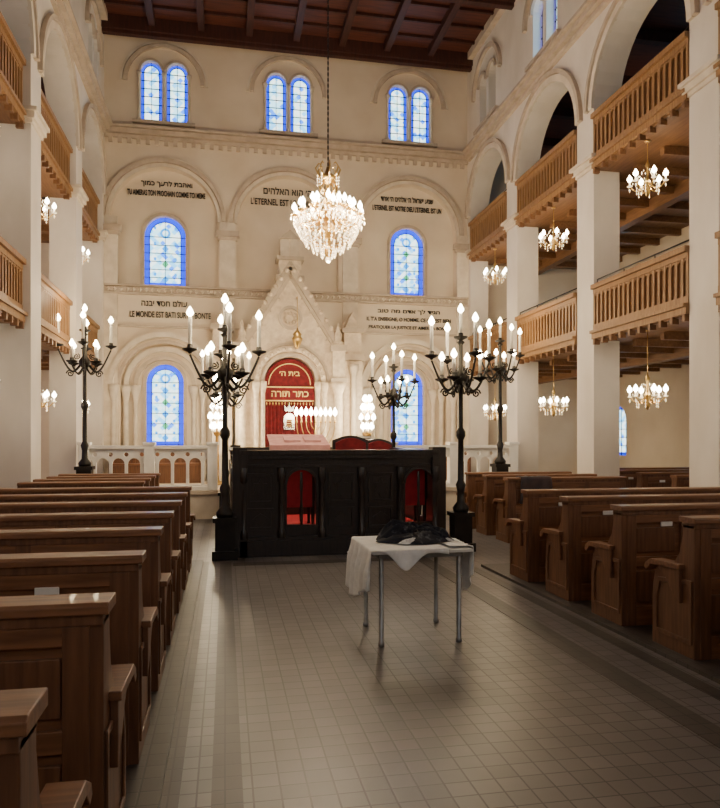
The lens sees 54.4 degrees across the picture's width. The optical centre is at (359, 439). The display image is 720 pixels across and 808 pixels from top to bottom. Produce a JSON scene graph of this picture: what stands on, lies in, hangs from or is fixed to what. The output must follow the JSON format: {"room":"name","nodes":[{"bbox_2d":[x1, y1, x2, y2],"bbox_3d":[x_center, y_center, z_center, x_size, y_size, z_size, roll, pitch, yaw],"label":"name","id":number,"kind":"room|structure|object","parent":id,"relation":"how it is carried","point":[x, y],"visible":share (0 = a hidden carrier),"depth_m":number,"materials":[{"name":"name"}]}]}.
{"room":"house of worship","nodes":[
{"label":"house of worship","id":0,"kind":"room"},
{"bbox_2d":[41,77,45,96],"bbox_3d":[-6.114,-7.800,5.033,3.300,0.400,24.200,0,0,-11],"label":"ceiling","id":1,"kind":"structure","parent":0,"point":[42,82],"depth_m":15.45,"materials":[{"name":"brown wood"}]},
{"bbox_2d":[0,0,103,487],"bbox_3d":[-4.229,-4.300,5.295,0.500,11.800,24.000,0,0,-11],"label":"wall","id":2,"kind":"structure","parent":0,"point":[20,149],"depth_m":12.44,"materials":[{"name":"beige paint"}]},
{"bbox_2d":[0,11,99,242],"bbox_3d":[-5.885,-5.390,5.088,3.750,1.660,24.180,0,0,-11],"label":"gallery","id":3,"kind":"object","parent":2,"relation":"attached to","point":[56,149],"visible":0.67,"depth_m":12.31,"materials":[{"name":"brown wood"}]},
{"bbox_2d":[41,198,55,223],"bbox_3d":[-5.749,-4.325,12.487,0.606,0.890,0.617,0,0,-11],"label":"chandelier","id":4,"kind":"object","parent":3,"relation":"hanging from","point":[45,207],"visible":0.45,"depth_m":12.58,"materials":[{"name":"white glass"}]},
{"bbox_2d":[82,247,89,263],"bbox_3d":[-6.350,-4.325,15.605,0.606,0.890,0.617,0,0,-11],"label":"chandelier","id":5,"kind":"object","parent":3,"relation":"hanging from","point":[83,249],"visible":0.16,"depth_m":15.69,"materials":[{"name":"white glass"}]},
{"bbox_2d":[0,236,100,369],"bbox_3d":[-5.885,-2.370,5.088,3.750,1.660,24.180,0,0,-11],"label":"gallery","id":6,"kind":"object","parent":2,"relation":"attached to","point":[54,301],"visible":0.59,"depth_m":11.85,"materials":[{"name":"brown wood"}]},
{"bbox_2d":[41,390,56,411],"bbox_3d":[-5.749,-1.115,12.487,0.606,1.270,0.617,0,0,-11],"label":"chandelier","id":7,"kind":"object","parent":6,"relation":"hanging from","point":[46,394],"visible":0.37,"depth_m":12.58,"materials":[{"name":"white glass"}]},
{"bbox_2d":[23,0,111,241],"bbox_3d":[-4.163,-4.300,5.242,0.830,11.800,24.090,0,0,-11],"label":"trim","id":8,"kind":"structure","parent":2,"relation":"attached to","point":[64,22],"depth_m":13.73,"materials":[{"name":"stone"}]},
{"bbox_2d":[105,0,494,52],"bbox_3d":[0.535,-10.300,6.519,10.320,0.200,24.600,0,0,-11],"label":"ceiling","id":9,"kind":"structure","parent":0,"point":[369,6],"depth_m":16.86,"materials":[{"name":"brown wood"}]},
{"bbox_2d":[101,0,514,71],"bbox_3d":[0.610,-10.000,6.131,9.320,0.400,23.870,0,0,-11],"label":"ceiling beams","id":10,"kind":"structure","parent":9,"relation":"attached to","point":[149,27],"depth_m":17.17,"materials":[{"name":"brown wood"}]},
{"bbox_2d":[290,0,364,262],"bbox_3d":[-0.511,-6.507,11.206,1.210,7.326,1.210,0,0,-11],"label":"crystal chandelier","id":11,"kind":"object","parent":9,"relation":"hanging from","point":[328,231],"visible":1,"depth_m":11.10,"materials":[{"name":"brass"},{"name":"crystal"},{"name":"glass"}]},
{"bbox_2d":[41,34,576,480],"bbox_3d":[-1.747,-4.300,18.300,16.900,11.800,0.600,0,0,-11],"label":"wall","id":12,"kind":"structure","parent":0,"point":[226,104],"depth_m":18.11,"materials":[{"name":"beige paint"}]},
{"bbox_2d":[141,63,161,120],"bbox_3d":[-5.184,-8.635,17.427,0.500,1.470,0.054,0,0,-11],"label":"window","id":13,"kind":"structure","parent":12,"relation":"in","point":[151,77],"depth_m":17.41,"materials":[{"name":"blue glass"}]},
{"bbox_2d":[147,365,182,444],"bbox_3d":[-4.923,-0.875,17.711,0.900,2.050,0.054,0,0,-11],"label":"window","id":14,"kind":"structure","parent":12,"relation":"in","point":[164,382],"depth_m":17.69,"materials":[{"name":"blue glass"}]},
{"bbox_2d":[145,218,184,285],"bbox_3d":[-4.923,-4.735,17.711,1.000,1.770,0.054,0,0,-11],"label":"window","id":15,"kind":"structure","parent":12,"relation":"in","point":[164,237],"depth_m":17.69,"materials":[{"name":"blue glass"}]},
{"bbox_2d":[167,66,187,122],"bbox_3d":[-4.575,-8.635,17.544,0.500,1.470,0.054,0,0,-11],"label":"window","id":16,"kind":"structure","parent":12,"relation":"in","point":[177,83],"depth_m":17.53,"materials":[{"name":"blue glass"}]},
{"bbox_2d":[266,76,285,130],"bbox_3d":[-2.160,-8.635,18.010,0.500,1.470,0.054,0,0,-11],"label":"window","id":17,"kind":"structure","parent":12,"relation":"in","point":[276,88],"depth_m":18.00,"materials":[{"name":"blue glass"}]},
{"bbox_2d":[103,40,469,479],"bbox_3d":[-1.689,-4.550,18.052,9.540,11.300,0.530,0,0,-11],"label":"trim","id":18,"kind":"structure","parent":12,"relation":"attached to","point":[227,236],"depth_m":17.73,"materials":[{"name":"stone"}]},
{"bbox_2d":[127,180,450,396],"bbox_3d":[-1.589,-3.797,17.636,8.341,5.495,1.185,0,0,-11],"label":"inscriptions","id":19,"kind":"object","parent":12,"relation":"attached to","point":[135,191],"depth_m":18.07,"materials":[{"name":"black paint"}]},
{"bbox_2d":[291,78,309,132],"bbox_3d":[-1.551,-8.635,18.127,0.500,1.470,0.054,0,0,-11],"label":"window","id":20,"kind":"structure","parent":12,"relation":"in","point":[300,92],"depth_m":18.11,"materials":[{"name":"blue glass"}]},
{"bbox_2d":[389,88,405,140],"bbox_3d":[0.983,-8.635,18.616,0.500,1.470,0.054,0,0,-11],"label":"window","id":21,"kind":"structure","parent":12,"relation":"in","point":[397,101],"depth_m":18.61,"materials":[{"name":"blue glass"}]},
{"bbox_2d":[391,370,421,444],"bbox_3d":[1.243,-0.875,18.900,0.900,2.050,0.054,0,0,-11],"label":"window","id":22,"kind":"structure","parent":12,"relation":"in","point":[408,422],"depth_m":18.91,"materials":[{"name":"blue glass"}]},
{"bbox_2d":[391,229,422,294],"bbox_3d":[1.243,-4.765,18.900,0.920,1.830,0.054,0,0,-11],"label":"window","id":23,"kind":"structure","parent":12,"relation":"in","point":[406,245],"depth_m":18.89,"materials":[{"name":"blue glass"}]},
{"bbox_2d":[411,89,428,142],"bbox_3d":[1.591,-8.635,18.733,0.500,1.470,0.054,0,0,-11],"label":"window","id":24,"kind":"structure","parent":12,"relation":"in","point":[419,103],"depth_m":18.72,"materials":[{"name":"blue glass"}]},
{"bbox_2d":[178,514,719,807],"bbox_3d":[0.525,1.700,6.517,16.900,0.200,24.600,0,0,-11],"label":"floor","id":25,"kind":"structure","parent":0,"point":[501,716],"depth_m":4.30,"materials":[{"name":"tile"}]},
{"bbox_2d":[17,481,145,487],"bbox_3d":[-3.906,1.093,9.998,1.695,1.015,0.574,0,0,-11],"label":"wooden pew","id":26,"kind":"object","parent":25,"relation":"on","point":[77,483],"visible":0.15,"depth_m":9.73,"materials":[{"name":"brown wood"}]},
{"bbox_2d":[33,478,150,486],"bbox_3d":[-4.058,1.093,10.784,1.695,1.015,0.574,0,0,-11],"label":"wooden pew","id":27,"kind":"object","parent":25,"relation":"on","point":[147,480],"visible":0.12,"depth_m":10.54,"materials":[{"name":"brown wood"}]},
{"bbox_2d":[46,475,155,486],"bbox_3d":[-4.210,1.093,11.569,1.695,1.015,0.574,0,0,-11],"label":"wooden pew","id":28,"kind":"object","parent":25,"relation":"on","point":[152,482],"visible":0.07,"depth_m":11.31,"materials":[{"name":"brown wood"}]},
{"bbox_2d":[58,473,160,485],"bbox_3d":[-4.361,1.093,12.354,1.695,1.015,0.574,0,0,-11],"label":"wooden pew","id":29,"kind":"object","parent":25,"relation":"on","point":[105,474],"visible":0.12,"depth_m":12.12,"materials":[{"name":"brown wood"}]},
{"bbox_2d":[197,350,244,408],"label":"floor lamp","id":30,"kind":"object","parent":25,"relation":"on","point":[234,395],"depth_m":13.82,"materials":[{"name":"black metal"}]},
{"bbox_2d":[182,294,266,560],"bbox_3d":[-1.822,-0.190,9.446,0.872,3.580,0.872,0,0,26],"label":"floor lamp","id":31,"kind":"object","parent":25,"relation":"on","point":[224,550],"visible":1,"depth_m":9.36,"materials":[{"name":"black metal"}]},
{"bbox_2d":[244,352,253,388],"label":"floor lamp","id":32,"kind":"object","parent":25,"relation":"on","point":[248,355],"depth_m":14.07,"materials":[{"name":"black metal"}]},
{"bbox_2d":[159,454,456,518],"bbox_3d":[-1.288,0.965,15.975,9.200,1.270,3.740,0,0,-11],"label":"platform","id":33,"kind":"object","parent":25,"relation":"on","point":[205,503],"visible":0.05,"depth_m":14.18,"materials":[{"name":"stone"}]},
{"bbox_2d":[77,442,218,490],"bbox_3d":[-4.219,0.530,14.035,2.710,0.980,0.260,0,0,-11],"label":"stone balustrade","id":34,"kind":"object","parent":33,"relation":"on","point":[148,461],"visible":0.81,"depth_m":14.04,"materials":[{"name":"beige stone"}]},
{"bbox_2d":[108,445,201,482],"bbox_3d":[-4.847,0.575,16.684,2.100,0.890,0.560,0,0,-11],"label":"wooden bench","id":35,"kind":"object","parent":33,"relation":"on","point":[164,463],"visible":0.3,"depth_m":16.57,"materials":[{"name":"brown wood"}]},
{"bbox_2d":[208,393,221,484],"bbox_3d":[-3.282,-0.030,16.069,0.433,2.100,0.388,0,0,-32],"label":"candelabrum","id":36,"kind":"object","parent":33,"relation":"on","point":[216,426],"visible":0.63,"depth_m":16.00,"materials":[{"name":"gold metal"}]},
{"bbox_2d":[210,230,364,480],"bbox_3d":[-1.761,-2.050,17.315,3.840,6.140,1.310,0,0,-11],"label":"torah ark","id":37,"kind":"object","parent":33,"relation":"on","point":[328,363],"visible":0.84,"depth_m":16.98,"materials":[{"name":"stone"}]},
{"bbox_2d":[292,296,301,348],"bbox_3d":[-1.499,-2.775,16.642,0.260,1.250,0.390,0,0,-11],"label":"lamp","id":38,"kind":"object","parent":37,"relation":"hanging from","point":[297,339],"visible":1,"depth_m":16.52,"materials":[{"name":"gold metal"}]},
{"bbox_2d":[294,407,336,442],"bbox_3d":[-0.999,0.045,15.848,0.976,1.580,0.228,0,0,-11],"label":"menorah","id":39,"kind":"object","parent":33,"relation":"on","point":[325,412],"visible":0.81,"depth_m":15.83,"materials":[{"name":"gold metal"}]},
{"bbox_2d":[359,395,375,435],"bbox_3d":[0.174,-0.030,16.736,0.433,2.100,0.388,0,0,-32],"label":"candelabrum","id":40,"kind":"object","parent":33,"relation":"on","point":[364,406],"visible":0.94,"depth_m":16.65,"materials":[{"name":"white glass"}]},
{"bbox_2d":[396,442,518,486],"bbox_3d":[2.021,0.530,15.238,2.980,0.980,0.260,0,0,-11],"label":"stone balustrade","id":41,"kind":"object","parent":33,"relation":"on","point":[510,449],"visible":0.44,"depth_m":15.28,"materials":[{"name":"beige stone"}]},
{"bbox_2d":[446,451,470,479],"bbox_3d":[1.594,0.575,17.926,2.420,0.890,0.560,0,0,-11],"label":"wooden bench","id":42,"kind":"object","parent":33,"relation":"on","point":[465,453],"visible":0.08,"depth_m":17.88,"materials":[{"name":"brown wood"}]},
{"bbox_2d":[229,445,445,557],"bbox_3d":[-0.663,0.850,11.941,3.080,1.500,4.460,0,0,-11],"label":"bimah","id":43,"kind":"object","parent":25,"relation":"on","point":[358,492],"visible":0.86,"depth_m":9.79,"materials":[{"name":"brown wood"}]},
{"bbox_2d":[267,434,329,514],"bbox_3d":[-1.091,0.583,12.260,1.020,1.365,0.950,0,0,-11],"label":"desk","id":44,"kind":"object","parent":43,"relation":"on","point":[276,441],"visible":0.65,"depth_m":11.95,"materials":[{"name":"pink wood"}]},
{"bbox_2d":[287,470,314,523],"bbox_3d":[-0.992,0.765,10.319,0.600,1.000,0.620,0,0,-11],"label":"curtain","id":45,"kind":"object","parent":43,"relation":"on","point":[293,484],"visible":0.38,"depth_m":10.04,"materials":[{"name":"red fabric"}]},
{"bbox_2d":[332,435,367,449],"bbox_3d":[-0.207,0.595,11.743,0.600,1.340,0.620,0,0,-11],"label":"armchair","id":46,"kind":"object","parent":43,"relation":"on","point":[350,442],"visible":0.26,"depth_m":11.44,"materials":[{"name":"red fabric"}]},
{"bbox_2d":[358,436,371,439],"bbox_3d":[0.059,0.029,14.217,0.333,0.223,0.302,0,0,-11],"label":"books","id":47,"kind":"object","parent":43,"relation":"on","point":[364,437],"visible":0.2,"depth_m":14.08,"materials":[{"name":"white paper"}]},
{"bbox_2d":[368,439,392,449],"bbox_3d":[0.217,0.620,12.742,0.600,1.290,0.620,0,0,-22],"label":"armchair","id":48,"kind":"object","parent":43,"relation":"on","point":[373,444],"visible":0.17,"depth_m":12.47,"materials":[{"name":"red fabric"}]},
{"bbox_2d":[405,469,426,521],"bbox_3d":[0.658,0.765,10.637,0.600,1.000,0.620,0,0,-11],"label":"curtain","id":49,"kind":"object","parent":43,"relation":"on","point":[411,481],"visible":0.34,"depth_m":10.36,"materials":[{"name":"red fabric"}]},
{"bbox_2d":[367,343,418,446],"bbox_3d":[0.687,-0.190,14.289,0.872,3.580,0.872,0,0,26],"label":"floor lamp","id":50,"kind":"object","parent":25,"relation":"on","point":[393,395],"visible":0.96,"depth_m":14.25,"materials":[{"name":"black metal"}]},
{"bbox_2d":[363,543,472,646],"bbox_3d":[0.412,1.225,5.783,0.800,0.750,0.800,0,0,-11],"label":"folding table","id":51,"kind":"object","parent":25,"relation":"on","point":[457,551],"visible":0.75,"depth_m":5.53,"materials":[{"name":"metal"}]},
{"bbox_2d":[345,536,448,595],"bbox_3d":[0.274,1.064,5.755,0.682,0.454,0.915,0,0,-11],"label":"tablecloth","id":52,"kind":"object","parent":51,"relation":"on","point":[361,548],"visible":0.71,"depth_m":5.48,"materials":[{"name":"fabric"}]},
{"bbox_2d":[376,519,458,543],"bbox_3d":[0.447,0.748,5.837,0.672,0.169,0.525,0,0,-17],"label":"prayer shawl","id":53,"kind":"object","parent":52,"relation":"on","point":[397,531],"visible":1,"depth_m":5.75,"materials":[{"name":"fabric"}]},
{"bbox_2d":[443,538,473,590],"bbox_3d":[0.766,1.031,5.739,0.219,0.396,0.462,0,0,-11],"label":"cloth","id":54,"kind":"object","parent":51,"relation":"on","point":[467,560],"visible":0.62,"depth_m":5.68,"materials":[{"name":"white fabric"}]},
{"bbox_2d":[124,560,719,807],"bbox_3d":[1.396,1.585,2.001,16.800,0.030,15.400,0,0,-11],"label":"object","id":55,"kind":"object","parent":25,"relation":"on","point":[145,779],"visible":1,"depth_m":4.85,"materials":[{"name":"tile"}]},
{"bbox_2d":[0,687,91,807],"bbox_3d":[-1.873,1.062,1.459,2.395,1.015,0.574,0,0,-11],"label":"wooden pew","id":56,"kind":"object","parent":55,"relation":"on","point":[20,709],"visible":1,"depth_m":1.47,"materials":[{"name":"brown wood"}]},
{"bbox_2d":[0,592,136,807],"bbox_3d":[-2.062,1.062,2.441,2.395,1.015,0.574,0,0,-11],"label":"wooden pew","id":57,"kind":"object","parent":55,"relation":"on","point":[60,643],"visible":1,"depth_m":2.38,"materials":[{"name":"brown wood"}]},
{"bbox_2d":[0,550,158,765],"bbox_3d":[-2.251,1.062,3.422,2.395,1.015,0.574,0,0,-11],"label":"wooden pew","id":58,"kind":"object","parent":55,"relation":"on","point":[120,572],"visible":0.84,"depth_m":3.37,"materials":[{"name":"brown wood"}]},
{"bbox_2d":[0,526,171,691],"bbox_3d":[-2.441,1.062,4.404,2.395,1.015,0.574,0,0,-11],"label":"wooden pew","id":59,"kind":"object","parent":55,"relation":"on","point":[155,583],"visible":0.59,"depth_m":4.33,"materials":[{"name":"brown wood"}]},
{"bbox_2d":[0,511,180,644],"bbox_3d":[-2.630,1.062,5.386,2.395,1.015,0.574,0,0,-11],"label":"wooden pew","id":60,"kind":"object","parent":55,"relation":"on","point":[169,557],"visible":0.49,"depth_m":5.29,"materials":[{"name":"brown wood"}]},
{"bbox_2d":[0,500,186,613],"bbox_3d":[-2.819,1.062,6.368,2.395,1.015,0.574,0,0,-11],"label":"wooden pew","id":61,"kind":"object","parent":55,"relation":"on","point":[178,540],"visible":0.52,"depth_m":6.23,"materials":[{"name":"brown wood"}]},
{"bbox_2d":[0,492,191,589],"bbox_3d":[-3.009,1.062,7.350,2.395,1.015,0.574,0,0,-11],"label":"wooden pew","id":62,"kind":"object","parent":55,"relation":"on","point":[185,527],"visible":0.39,"depth_m":7.19,"materials":[{"name":"brown wood"}]},
{"bbox_2d":[0,486,195,571],"bbox_3d":[-3.198,1.062,8.332,2.395,1.015,0.574,0,0,-11],"label":"wooden pew","id":63,"kind":"object","parent":55,"relation":"on","point":[190,517],"visible":0.23,"depth_m":8.15,"materials":[{"name":"brown wood"}]},
{"bbox_2d":[505,487,719,581],"bbox_3d":[3.254,1.062,8.252,3.045,1.015,0.574,0,0,-11],"label":"wooden pew","id":64,"kind":"object","parent":55,"relation":"on","point":[542,508],"visible":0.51,"depth_m":7.78,"materials":[{"name":"brown wood"}]},
{"bbox_2d":[540,493,719,600],"bbox_3d":[3.430,1.062,7.339,3.045,1.015,0.574,0,0,-11],"label":"wooden pew","id":65,"kind":"object","parent":55,"relation":"on","point":[584,519],"visible":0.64,"depth_m":6.87,"materials":[{"name":"brown wood"}]},
{"bbox_2d":[585,502,719,625],"bbox_3d":[3.606,1.062,6.426,3.045,1.015,0.574,0,0,-11],"label":"wooden pew","id":66,"kind":"object","parent":55,"relation":"on","point":[621,585],"visible":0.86,"depth_m":5.95,"materials":[{"name":"brown wood"}]},
{"bbox_2d":[644,515,719,659],"bbox_3d":[3.782,1.062,5.513,3.045,1.015,0.574,0,0,-11],"label":"wooden pew","id":67,"kind":"object","parent":55,"relation":"on","point":[686,589],"visible":1,"depth_m":5.02,"materials":[{"name":"brown wood"}]},
{"bbox_2d":[159,557,719,807],"bbox_3d":[1.063,1.598,1.936,3.380,0.004,15.400,0,0,-11],"label":"floor border","id":68,"kind":"structure","parent":25,"relation":"on","point":[227,785],"depth_m":4.63,"materials":[{"name":"tile"}]},
{"bbox_2d":[424,304,495,551],"bbox_3d":[1.462,-0.190,10.161,0.872,3.580,0.872,0,0,26],"label":"floor lamp","id":69,"kind":"object","parent":25,"relation":"on","point":[460,518],"visible":1,"depth_m":10.10,"materials":[{"name":"black metal"}]},
{"bbox_2d":[456,471,571,528],"bbox_3d":[2.861,1.093,13.034,2.045,1.015,0.574,0,0,-11],"label":"wooden pew","id":70,"kind":"object","parent":25,"relation":"on","point":[474,481],"visible":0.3,"depth_m":12.63,"materials":[{"name":"brown wood"}]},
{"bbox_2d":[473,473,596,535],"bbox_3d":[3.031,1.093,12.151,2.045,1.015,0.574,0,0,-11],"label":"wooden pew","id":71,"kind":"object","parent":25,"relation":"on","point":[494,484],"visible":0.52,"depth_m":11.76,"materials":[{"name":"brown wood"}]},
{"bbox_2d":[492,476,626,542],"bbox_3d":[3.202,1.093,11.267,2.045,1.015,0.574,0,0,-11],"label":"wooden pew","id":72,"kind":"object","parent":25,"relation":"on","point":[507,507],"visible":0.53,"depth_m":11.01,"materials":[{"name":"brown wood"}]},
{"bbox_2d":[516,476,552,503],"bbox_3d":[2.722,0.775,10.970,0.555,0.431,0.240,0,0,-11],"label":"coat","id":73,"kind":"object","parent":72,"relation":"on","point":[527,482],"visible":0.61,"depth_m":10.87,"materials":[{"name":"brown wood"}]},
{"bbox_2d":[620,469,688,487],"bbox_3d":[6.124,1.093,14.071,2.745,1.015,0.574,0,0,-11],"label":"wooden pew","id":74,"kind":"object","parent":25,"relation":"on","point":[631,481],"visible":0.06,"depth_m":13.66,"materials":[{"name":"brown wood"}]},
{"bbox_2d":[620,467,688,469],"bbox_3d":[5.934,1.093,15.053,2.745,1.015,0.574,0,0,-11],"label":"wooden pew","id":75,"kind":"object","parent":25,"relation":"on","point":[627,468],"visible":0.02,"depth_m":14.89,"materials":[{"name":"brown wood"}]},
{"bbox_2d":[636,472,688,487],"bbox_3d":[6.313,1.093,13.089,2.745,1.015,0.574,0,0,-11],"label":"wooden pew","id":76,"kind":"object","parent":25,"relation":"on","point":[644,479],"visible":0.2,"depth_m":12.64,"materials":[{"name":"brown wood"}]},
{"bbox_2d":[670,475,688,486],"bbox_3d":[6.502,1.093,12.107,2.745,1.015,0.574,0,0,-11],"label":"wooden pew","id":77,"kind":"object","parent":25,"relation":"on","point":[677,480],"visible":0.18,"depth_m":11.62,"materials":[{"name":"brown wood"}]},
{"bbox_3d":[-5.117,1.325,13.016,0.480,0.550,0.480,0,0,-11],"label":"stone pedestal","id":78,"kind":"object","parent":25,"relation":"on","visible":0},
{"bbox_2d":[57,304,116,473],"bbox_3d":[-5.117,-0.740,13.016,0.872,3.580,0.872,0,0,26],"label":"floor lamp","id":79,"kind":"object","parent":78,"relation":"on","point":[84,466],"visible":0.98,"depth_m":12.96,"materials":[{"name":"black metal"}]},
{"bbox_3d":[2.884,1.325,14.407,0.480,0.550,0.480,0,0,-11],"label":"stone pedestal","id":80,"kind":"object","parent":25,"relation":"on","visible":0},
{"bbox_2d":[478,317,524,471],"bbox_3d":[2.884,-0.740,14.407,0.872,3.580,0.872,0,0,26],"label":"floor lamp","id":81,"kind":"object","parent":80,"relation":"on","point":[500,465],"visible":0.91,"depth_m":14.35,"materials":[{"name":"black metal"}]},
{"bbox_2d":[467,0,719,486],"bbox_3d":[5.413,-4.300,7.154,0.500,11.800,24.000,0,0,-11],"label":"wall","id":82,"kind":"structure","parent":0,"point":[598,195],"depth_m":12.50,"materials":[{"name":"beige paint"}]},
{"bbox_2d":[541,11,542,45],"bbox_3d":[3.926,-8.627,14.669,0.054,1.255,0.470,0,0,-11],"label":"window","id":83,"kind":"structure","parent":82,"relation":"in","point":[542,11],"depth_m":14.84,"materials":[{"name":"blue glass"}]},
{"bbox_2d":[555,0,556,28],"bbox_3d":[4.044,-8.627,14.060,0.054,1.255,0.470,0,0,-11],"label":"window","id":84,"kind":"structure","parent":82,"relation":"in","point":[556,0],"depth_m":14.23,"materials":[{"name":"blue glass"}]},
{"bbox_2d":[462,0,719,259],"bbox_3d":[5.371,-4.300,7.080,0.830,11.800,24.090,0,0,-11],"label":"trim","id":85,"kind":"structure","parent":82,"relation":"attached to","point":[539,74],"depth_m":14.17,"materials":[{"name":"stone"}]},
{"bbox_2d":[467,0,719,274],"bbox_3d":[6.954,-5.390,7.564,3.860,1.660,24.180,0,0,-11],"label":"gallery","id":86,"kind":"object","parent":82,"relation":"attached to","point":[650,105],"visible":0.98,"depth_m":13.20,"materials":[{"name":"brown wood"}]},
{"bbox_2d":[483,248,506,284],"bbox_3d":[3.371,-4.325,17.480,0.606,0.890,0.617,0,0,-11],"label":"chandelier","id":87,"kind":"object","parent":86,"relation":"hanging from","point":[494,273],"visible":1,"depth_m":17.45,"materials":[{"name":"white glass"}]},
{"bbox_2d":[539,207,568,250],"bbox_3d":[3.972,-4.325,14.362,0.606,0.890,0.617,0,0,-11],"label":"chandelier","id":88,"kind":"object","parent":86,"relation":"hanging from","point":[553,240],"visible":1,"depth_m":14.34,"materials":[{"name":"white glass"}]},
{"bbox_2d":[627,140,668,197],"bbox_3d":[4.588,-4.325,11.171,0.606,0.890,0.617,0,0,-11],"label":"chandelier","id":89,"kind":"object","parent":86,"relation":"hanging from","point":[647,183],"visible":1,"depth_m":11.14,"materials":[{"name":"white glass"}]},
{"bbox_2d":[468,230,719,383],"bbox_3d":[6.954,-2.370,7.564,3.860,1.660,24.180,0,0,-11],"label":"gallery","id":90,"kind":"object","parent":82,"relation":"attached to","point":[652,295],"visible":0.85,"depth_m":12.24,"materials":[{"name":"brown wood"}]},
{"bbox_2d":[483,398,506,420],"bbox_3d":[3.371,-1.115,17.480,0.606,1.270,0.617,0,0,-11],"label":"chandelier","id":91,"kind":"object","parent":90,"relation":"hanging from","point":[494,408],"visible":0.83,"depth_m":17.45,"materials":[{"name":"white glass"}]},
{"bbox_2d":[539,355,568,416],"bbox_3d":[3.972,-1.115,14.362,0.606,1.270,0.617,0,0,-11],"label":"chandelier","id":92,"kind":"object","parent":90,"relation":"hanging from","point":[553,405],"visible":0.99,"depth_m":14.34,"materials":[{"name":"white glass"}]},
{"bbox_2d":[627,330,667,409],"bbox_3d":[4.588,-1.115,11.171,0.606,1.270,0.617,0,0,-11],"label":"chandelier","id":93,"kind":"object","parent":90,"relation":"hanging from","point":[647,398],"visible":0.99,"depth_m":11.15,"materials":[{"name":"white glass"}]},
{"bbox_2d":[540,0,688,158],"bbox_3d":[7.250,-7.800,7.611,3.280,0.400,24.200,0,0,-11],"label":"ceiling","id":94,"kind":"structure","parent":0,"point":[666,20],"depth_m":13.88,"materials":[{"name":"brown wood"}]},
{"bbox_2d":[620,226,688,467],"bbox_3d":[9.003,-4.300,7.974,0.300,11.800,24.250,0,0,-11],"label":"wall","id":95,"kind":"structure","parent":0,"point":[655,437],"depth_m":16.77,"materials":[{"name":"beige paint"}]},
{"bbox_2d":[620,407,625,454],"bbox_3d":[6.946,-0.250,18.551,0.054,1.300,0.800,0,0,-11],"label":"window","id":96,"kind":"structure","parent":95,"relation":"in","point":[622,413],"depth_m":18.51,"materials":[{"name":"blue glass"}]}
]}

